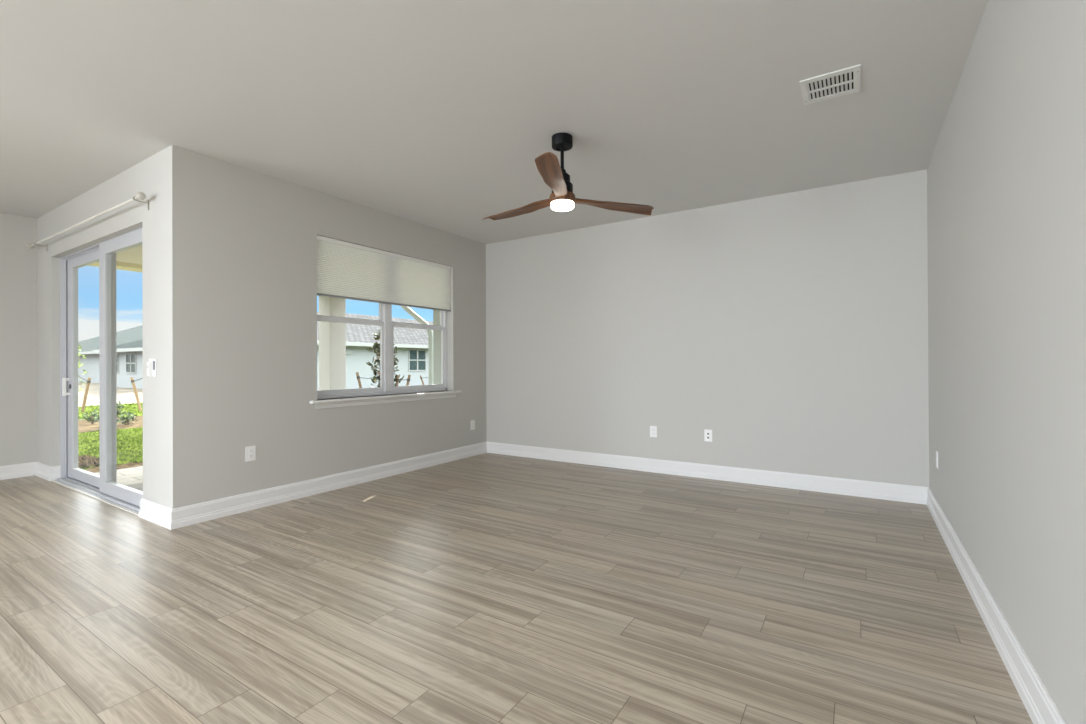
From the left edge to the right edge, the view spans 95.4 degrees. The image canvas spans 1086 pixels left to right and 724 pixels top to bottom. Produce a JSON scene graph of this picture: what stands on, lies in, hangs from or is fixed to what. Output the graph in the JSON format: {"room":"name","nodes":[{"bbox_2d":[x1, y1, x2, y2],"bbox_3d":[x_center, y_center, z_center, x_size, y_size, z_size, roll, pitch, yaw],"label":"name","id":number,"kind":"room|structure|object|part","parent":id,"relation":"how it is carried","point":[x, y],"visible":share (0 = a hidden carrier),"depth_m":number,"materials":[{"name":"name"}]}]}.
{"room":"empty living room","nodes":[
{"label":"empty living room","id":0,"kind":"room"},
{"bbox_2d":[0,212,36,465],"bbox_3d":[-8.220,-0.172,1.560,0.200,2.840,9.417,0,0,32],"label":"wall","id":1,"kind":"structure","parent":0,"point":[18,263],"depth_m":5.36,"materials":[{"name":"beige paint"}]},
{"bbox_2d":[0,462,35,479],"bbox_3d":[-8.067,1.175,1.580,0.022,0.146,9.217,0,0,32],"label":"baseboard","id":2,"kind":"structure","parent":1,"relation":"attached to","point":[24,469],"depth_m":5.34,"materials":[{"name":"white paint"}]},
{"bbox_2d":[37,151,160,503],"bbox_3d":[-4.292,-0.179,4.761,3.400,2.840,0.200,0,0,32],"label":"wall","id":3,"kind":"structure","parent":0,"point":[145,176],"depth_m":4.37,"materials":[{"name":"beige paint"}]},
{"bbox_2d":[35,462,50,480],"bbox_3d":[-5.384,1.175,5.322,0.539,0.146,0.022,0,0,32],"label":"baseboard","id":4,"kind":"structure","parent":3,"relation":"attached to","point":[42,470],"depth_m":5.31,"materials":[{"name":"white paint"}]},
{"bbox_2d":[49,466,60,480],"bbox_3d":[-5.149,1.174,5.212,0.022,0.146,0.088,0,0,32],"label":"baseboard reveal","id":5,"kind":"structure","parent":3,"relation":"attached to","point":[55,471],"depth_m":5.21,"materials":[{"name":"white paint"}]},
{"bbox_2d":[26,192,148,251],"bbox_3d":[-4.272,-1.235,4.562,2.972,0.101,0.117,0,0,32],"label":"curtain rod","id":6,"kind":"object","parent":3,"relation":"attached to","point":[139,195],"visible":1,"depth_m":4.22,"materials":[{"name":"white metal"}]},
{"bbox_3d":[-5.034,-1.250,5.013,1.060,0.016,0.016,0,0,32],"label":"rod","id":7,"kind":"part","parent":6,"relation":"part of","materials":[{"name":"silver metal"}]},
{"bbox_3d":[-3.848,-1.258,4.260,1.790,0.019,0.019,0,0,32],"label":"rod","id":8,"kind":"part","parent":6,"relation":"part of","materials":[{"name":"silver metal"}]},
{"bbox_2d":[50,228,142,515],"bbox_3d":[-4.136,0.072,4.653,2.343,2.377,0.214,0,0,32],"label":"door","id":9,"kind":"structure","parent":3,"relation":"in","point":[104,487],"depth_m":4.66,"materials":[{"name":"grey plastic"}]},
{"bbox_3d":[-5.036,0.261,5.218,0.022,0.190,0.056,0,0,32],"label":"handle","id":10,"kind":"part","parent":9,"relation":"part of","materials":[{"name":"white plastic"}]},
{"bbox_3d":[-4.552,0.060,4.972,1.218,2.319,0.048,0,0,32],"label":"sliding panel","id":11,"kind":"part","parent":9,"relation":"part of","materials":[{"name":"clear glass"}]},
{"bbox_3d":[-3.660,0.053,4.348,1.168,2.323,0.048,0,0,32],"label":"fixed panel","id":12,"kind":"part","parent":9,"relation":"part of","materials":[{"name":"clear glass"}]},
{"bbox_2d":[87,261,141,271],"bbox_3d":[-3.332,-1.247,6.522,3.656,0.060,3.803,0,0,32],"label":"beam","id":13,"kind":"structure","parent":3,"relation":"attached to","point":[119,265],"depth_m":6.32,"materials":[{"name":"beige paint"}]},
{"bbox_2d":[116,245,141,264],"bbox_3d":[-3.300,-1.345,6.615,3.700,0.145,3.993,0,0,32],"label":"ceiling","id":14,"kind":"structure","parent":13,"relation":"on","point":[133,255],"depth_m":5.93,"materials":[{"name":"beige paint"}]},
{"bbox_2d":[147,359,156,376],"bbox_3d":[-3.024,0.044,3.818,0.104,0.140,0.032,0,0,32],"label":"wall control","id":15,"kind":"object","parent":3,"relation":"attached to","point":[152,364],"visible":1,"depth_m":3.82,"materials":[{"name":"white plastic"}]},
{"bbox_3d":[-3.001,0.045,3.817,0.064,0.134,0.008,0,0,32],"label":"wall plate","id":16,"kind":"part","parent":15,"relation":"part of","materials":[{"name":"white plastic"}]},
{"bbox_2d":[138,498,171,529],"bbox_3d":[-2.970,1.159,3.789,0.586,0.146,0.022,0,0,32],"label":"baseboard","id":17,"kind":"structure","parent":3,"relation":"attached to","point":[156,513],"depth_m":3.77,"materials":[{"name":"white paint"}]},
{"bbox_2d":[161,145,486,508],"bbox_3d":[-1.790,-0.188,5.343,0.200,2.840,3.866,0,0,32],"label":"wall","id":18,"kind":"structure","parent":0,"point":[239,244],"depth_m":4.24,"materials":[{"name":"beige paint"}]},
{"bbox_2d":[246,445,255,461],"bbox_3d":[-2.436,0.763,4.120,0.009,0.124,0.080,0,0,32],"label":"wall outlet","id":19,"kind":"object","parent":18,"relation":"attached to","point":[250,450],"visible":1,"depth_m":4.12,"materials":[{"name":"white plastic"}]},
{"bbox_2d":[171,442,486,529],"bbox_3d":[-1.750,1.158,5.185,0.022,0.146,3.688,0,0,32],"label":"baseboard","id":20,"kind":"structure","parent":18,"relation":"attached to","point":[188,515],"depth_m":4.52,"materials":[{"name":"white paint"}]},
{"bbox_2d":[317,235,450,311],"bbox_3d":[-1.665,-0.916,5.444,0.052,0.565,1.839,0,0,32],"label":"window shade","id":21,"kind":"object","parent":18,"relation":"attached to","point":[345,270],"visible":0.92,"depth_m":5.29,"materials":[{"name":"beige fabric"}]},
{"bbox_3d":[-1.666,-1.178,5.445,0.052,0.040,1.839,0,0,32],"label":"head rail","id":22,"kind":"part","parent":21,"relation":"part of","materials":[{"name":"white fabric"}]},
{"bbox_3d":[-1.663,-0.643,5.443,0.034,0.020,1.833,0,0,32],"label":"rail","id":23,"kind":"part","parent":21,"relation":"part of","materials":[{"name":"grey plastic"}]},
{"bbox_2d":[310,303,461,408],"bbox_3d":[-1.670,-0.379,5.456,0.233,1.642,2.017,0,0,32],"label":"window","id":24,"kind":"structure","parent":18,"relation":"in","point":[385,322],"depth_m":5.44,"materials":[{"name":"white plastic"}]},
{"bbox_3d":[-2.010,-0.792,5.106,0.028,0.748,0.842,0,0,32],"label":"sash","id":25,"kind":"part","parent":24,"relation":"part of","materials":[{"name":"clear glass"}]},
{"bbox_3d":[-1.981,-0.059,5.087,0.028,0.769,0.842,0,0,32],"label":"sash","id":26,"kind":"part","parent":24,"relation":"part of","materials":[{"name":"clear glass"}]},
{"bbox_3d":[-1.638,0.373,5.435,0.165,0.026,2.017,0,0,32],"label":"sill","id":27,"kind":"part","parent":24,"relation":"part of","materials":[{"name":"white paint"}]},
{"bbox_3d":[-1.506,-0.791,5.899,0.028,0.748,0.849,0,0,32],"label":"sash","id":28,"kind":"part","parent":24,"relation":"part of","materials":[{"name":"clear glass"}]},
{"bbox_3d":[-1.477,-0.058,5.880,0.028,0.769,0.849,0,0,32],"label":"sash","id":29,"kind":"part","parent":24,"relation":"part of","materials":[{"name":"white plastic"}]},
{"bbox_2d":[471,420,474,429],"bbox_3d":[-0.924,0.829,6.501,0.009,0.124,0.080,0,0,32],"label":"wall outlet","id":30,"kind":"object","parent":18,"relation":"attached to","point":[472,421],"visible":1,"depth_m":6.50,"materials":[{"name":"white plastic"}]},
{"bbox_2d":[0,0,987,243],"bbox_3d":[-3.652,-1.665,0.948,8.585,0.100,13.283,0,0,32],"label":"ceiling","id":31,"kind":"structure","parent":0,"point":[438,114],"depth_m":3.02,"materials":[{"name":"paint"}]},
{"bbox_2d":[482,132,653,219],"bbox_3d":[0.001,-1.363,3.631,1.272,0.519,1.372,0,0,32],"label":"ceiling fan","id":32,"kind":"object","parent":31,"relation":"hanging from","point":[562,198],"visible":1,"depth_m":3.53,"materials":[{"name":"brown wood"}]},
{"bbox_3d":[-0.181,-1.174,3.843,0.726,0.042,0.145,0,0,39],"label":"blade","id":33,"kind":"part","parent":32,"relation":"part of","materials":[{"name":"brown wood"}]},
{"bbox_3d":[0.061,-1.178,3.145,0.145,0.042,0.726,0,0,9],"label":"blade","id":34,"kind":"part","parent":32,"relation":"part of","materials":[{"name":"brown wood"}]},
{"bbox_3d":[0.539,-1.178,3.708,0.726,0.042,0.145,0,0,-22],"label":"blade","id":35,"kind":"part","parent":32,"relation":"part of","materials":[{"name":"brown wood"}]},
{"bbox_2d":[800,64,860,104],"bbox_3d":[1.694,-1.626,2.912,0.300,0.012,0.324,0,0,32],"label":"ceiling vent","id":36,"kind":"object","parent":31,"relation":"in","point":[846,81],"visible":1,"depth_m":2.90,"materials":[{"name":"white metal"}]},
{"bbox_2d":[0,453,1032,723],"bbox_3d":[-3.639,1.275,0.938,8.585,0.100,13.283,0,0,32],"label":"floor","id":37,"kind":"structure","parent":0,"point":[485,588],"depth_m":2.46,"materials":[{"name":"beige wood"}]},
{"bbox_2d":[486,169,928,486],"bbox_3d":[1.297,-0.201,5.554,4.785,2.840,0.200,0,0,32],"label":"wall","id":38,"kind":"structure","parent":0,"point":[791,328],"depth_m":5.03,"materials":[{"name":"beige paint"}]},
{"bbox_2d":[650,426,656,436],"bbox_3d":[1.223,0.771,5.476,0.080,0.124,0.009,0,0,32],"label":"wall outlet","id":39,"kind":"object","parent":38,"relation":"attached to","point":[653,429],"visible":1,"depth_m":5.47,"materials":[{"name":"white plastic"}]},
{"bbox_2d":[487,442,927,504],"bbox_3d":[1.243,1.146,5.455,4.785,0.146,0.022,0,0,32],"label":"baseboard","id":40,"kind":"structure","parent":38,"relation":"attached to","point":[842,486],"depth_m":5.02,"materials":[{"name":"white paint"}]},
{"bbox_2d":[704,429,711,441],"bbox_3d":[1.723,0.767,5.156,0.080,0.124,0.014,0,0,32],"label":"jack plate","id":41,"kind":"object","parent":38,"relation":"attached to","point":[707,433],"visible":1,"depth_m":5.15,"materials":[{"name":"white plastic"}]},
{"bbox_2d":[927,0,1085,723],"bbox_3d":[-0.106,-0.218,-1.305,0.200,2.840,13.283,0,0,32],"label":"wall","id":42,"kind":"structure","parent":0,"point":[1006,170],"depth_m":1.84,"materials":[{"name":"beige paint"}]},
{"bbox_2d":[936,451,937,468],"bbox_3d":[2.983,0.739,3.744,0.009,0.124,0.080,0,0,32],"label":"wall outlet","id":43,"kind":"object","parent":42,"relation":"attached to","point":[936,451],"visible":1,"depth_m":3.71,"materials":[{"name":"white plastic"}]},
{"bbox_2d":[926,487,1065,723],"bbox_3d":[-0.194,1.129,-1.250,0.022,0.146,12.883,0,0,32],"label":"baseboard","id":44,"kind":"structure","parent":42,"relation":"attached to","point":[1036,699],"depth_m":2.02,"materials":[{"name":"white paint"}]},
{"label":"outside","id":45,"kind":"structure","parent":0,"visible":0},
{"bbox_2d":[78,382,142,432],"bbox_3d":[-12.309,1.759,55.206,200.000,0.280,200.000,0,0,32],"label":"ground","id":46,"kind":"structure","parent":45,"point":[124,395],"depth_m":22.82,"materials":[{"name":"white concrete"}]},
{"bbox_2d":[78,376,90,411],"bbox_3d":[-13.527,0.916,14.504,0.528,1.213,0.084,0,0,1],"label":"stake","id":47,"kind":"object","parent":46,"relation":"on","point":[89,378],"visible":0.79,"depth_m":14.48,"materials":[{"name":"brown wood"}]},
{"bbox_2d":[78,325,142,388],"bbox_3d":[-31.094,-1.073,42.906,34.790,5.630,16.190,0,0,32],"label":"house","id":48,"kind":"structure","parent":46,"relation":"on","point":[129,342],"depth_m":32.51,"materials":[{"name":"white paint"}]},
{"bbox_3d":[-25.141,0.071,30.174,1.400,1.100,0.020,0,0,32],"label":"pane","id":49,"kind":"part","parent":48,"relation":"part of","materials":[{"name":"clear glass"}]},
{"bbox_2d":[78,427,142,469],"bbox_3d":[-6.009,1.390,10.453,4.705,0.056,7.864,0,0,32],"label":"lawn","id":50,"kind":"structure","parent":46,"relation":"on","point":[129,441],"depth_m":8.21,"materials":[{"name":"green plant"}]},
{"bbox_2d":[78,455,99,468],"bbox_3d":[-6.376,1.358,6.549,0.938,0.090,0.780,0,0,32],"label":"mulch bed","id":51,"kind":"object","parent":50,"relation":"on","point":[86,460],"visible":0.25,"depth_m":6.68,"materials":[{"name":"brown wood"}]},
{"bbox_2d":[365,330,403,387],"bbox_3d":[-4.167,0.289,13.054,0.936,2.300,0.996,0,0,22],"label":"young tree","id":52,"kind":"object","parent":50,"relation":"on","point":[376,372],"visible":0.34,"depth_m":12.95,"materials":[{"name":"green plant"}]},
{"bbox_2d":[78,416,142,432],"bbox_3d":[-8.448,1.412,13.777,2.984,0.050,9.800,0,0,32],"label":"mulch bed","id":53,"kind":"object","parent":46,"relation":"on","point":[84,425],"visible":0.07,"depth_m":10.87,"materials":[{"name":"brown wood"}]},
{"bbox_2d":[79,410,98,423],"bbox_3d":[-10.101,1.258,11.069,0.378,0.388,0.454,0,0,-16],"label":"shrub","id":54,"kind":"object","parent":53,"relation":"on","point":[93,418],"visible":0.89,"depth_m":11.02,"materials":[{"name":"green plant"}]},
{"bbox_2d":[117,401,123,418],"bbox_3d":[-10.694,1.209,12.417,0.330,0.497,0.297,0,0,32],"label":"shrub","id":55,"kind":"object","parent":53,"relation":"on","point":[119,402],"visible":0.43,"depth_m":12.44,"materials":[{"name":"green plant"}]},
{"bbox_2d":[117,411,137,424],"bbox_3d":[-9.203,1.262,10.886,0.427,0.372,0.431,0,0,-25],"label":"shrub","id":56,"kind":"object","parent":53,"relation":"on","point":[129,417],"visible":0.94,"depth_m":10.86,"materials":[{"name":"green plant"}]},
{"bbox_2d":[78,402,142,419],"bbox_3d":[-8.355,1.437,21.895,5.582,0.062,22.064,0,0,32],"label":"lawn","id":57,"kind":"structure","parent":46,"relation":"on","point":[133,407],"depth_m":14.90,"materials":[{"name":"green plant"}]},
{"bbox_2d":[78,344,87,392],"bbox_3d":[-13.812,0.439,14.492,0.666,2.097,0.744,0,0,-4],"label":"young tree","id":58,"kind":"object","parent":57,"relation":"on","point":[79,348],"visible":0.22,"depth_m":14.64,"materials":[{"name":"green plant"}]},
{"bbox_2d":[86,462,142,472],"bbox_3d":[-5.009,1.384,7.339,0.514,0.030,3.380,0,0,32],"label":"mulch bed","id":59,"kind":"object","parent":46,"relation":"on","point":[131,464],"visible":0.12,"depth_m":6.54,"materials":[{"name":"brown wood"}]},
{"bbox_2d":[95,466,142,490],"bbox_3d":[-3.167,1.392,6.493,3.376,0.100,3.933,0,0,32],"label":"floor","id":60,"kind":"structure","parent":46,"relation":"on","point":[132,477],"depth_m":5.77,"materials":[{"name":"white concrete"}]},
{"bbox_2d":[319,296,345,389],"bbox_3d":[-3.779,0.098,8.868,0.390,2.610,0.380,0,0,32],"label":"patio column","id":61,"kind":"structure","parent":60,"relation":"on","point":[332,335],"depth_m":8.75,"materials":[{"name":"paint"}]},
{"bbox_2d":[433,310,440,383],"bbox_3d":[-1.398,0.082,7.356,0.390,2.610,0.380,0,0,32],"label":"patio column","id":62,"kind":"structure","parent":60,"relation":"on","point":[436,313],"depth_m":7.27,"materials":[{"name":"white paint"}]},
{"bbox_2d":[401,306,432,384],"bbox_3d":[-1.944,0.085,7.561,0.720,2.610,0.080,0,0,32],"label":"downspout","id":63,"kind":"object","parent":62,"relation":"attached to","point":[408,310],"visible":0.46,"depth_m":7.37,"materials":[{"name":"white metal"}]},
{"bbox_2d":[130,377,141,410],"bbox_3d":[-11.832,0.934,14.501,0.540,1.165,0.084,0,0,0],"label":"stake","id":64,"kind":"object","parent":46,"relation":"on","point":[131,378],"visible":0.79,"depth_m":14.48,"materials":[{"name":"brown wood"}]},
{"bbox_2d":[356,372,376,387],"bbox_3d":[-4.536,0.870,12.984,0.769,1.215,0.084,0,0,2],"label":"stake","id":65,"kind":"object","parent":46,"relation":"on","point":[357,373],"visible":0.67,"depth_m":12.97,"materials":[{"name":"brown wood"}]},
{"bbox_3d":[-4.750,0.871,12.992,0.341,1.215,0.072,0,0,2],"label":"post","id":66,"kind":"part","parent":65,"relation":"part of","materials":[{"name":"brown wood"}]},
{"bbox_2d":[317,312,432,389],"bbox_3d":[-8.424,-0.703,36.450,9.380,4.640,26.580,0,0,32],"label":"house","id":67,"kind":"structure","parent":46,"relation":"on","point":[411,343],"depth_m":28.79,"materials":[{"name":"white paint"}]},
{"bbox_3d":[-7.618,-0.113,29.954,0.020,1.190,1.300,0,0,32],"label":"pane","id":68,"kind":"part","parent":67,"relation":"part of","materials":[{"name":"clear glass"}]},
{"bbox_2d":[394,374,410,385],"bbox_3d":[-3.814,0.902,13.016,0.676,1.143,0.084,0,0,1],"label":"stake","id":69,"kind":"object","parent":46,"relation":"on","point":[409,376],"visible":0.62,"depth_m":12.98,"materials":[{"name":"brown wood"}]}
]}

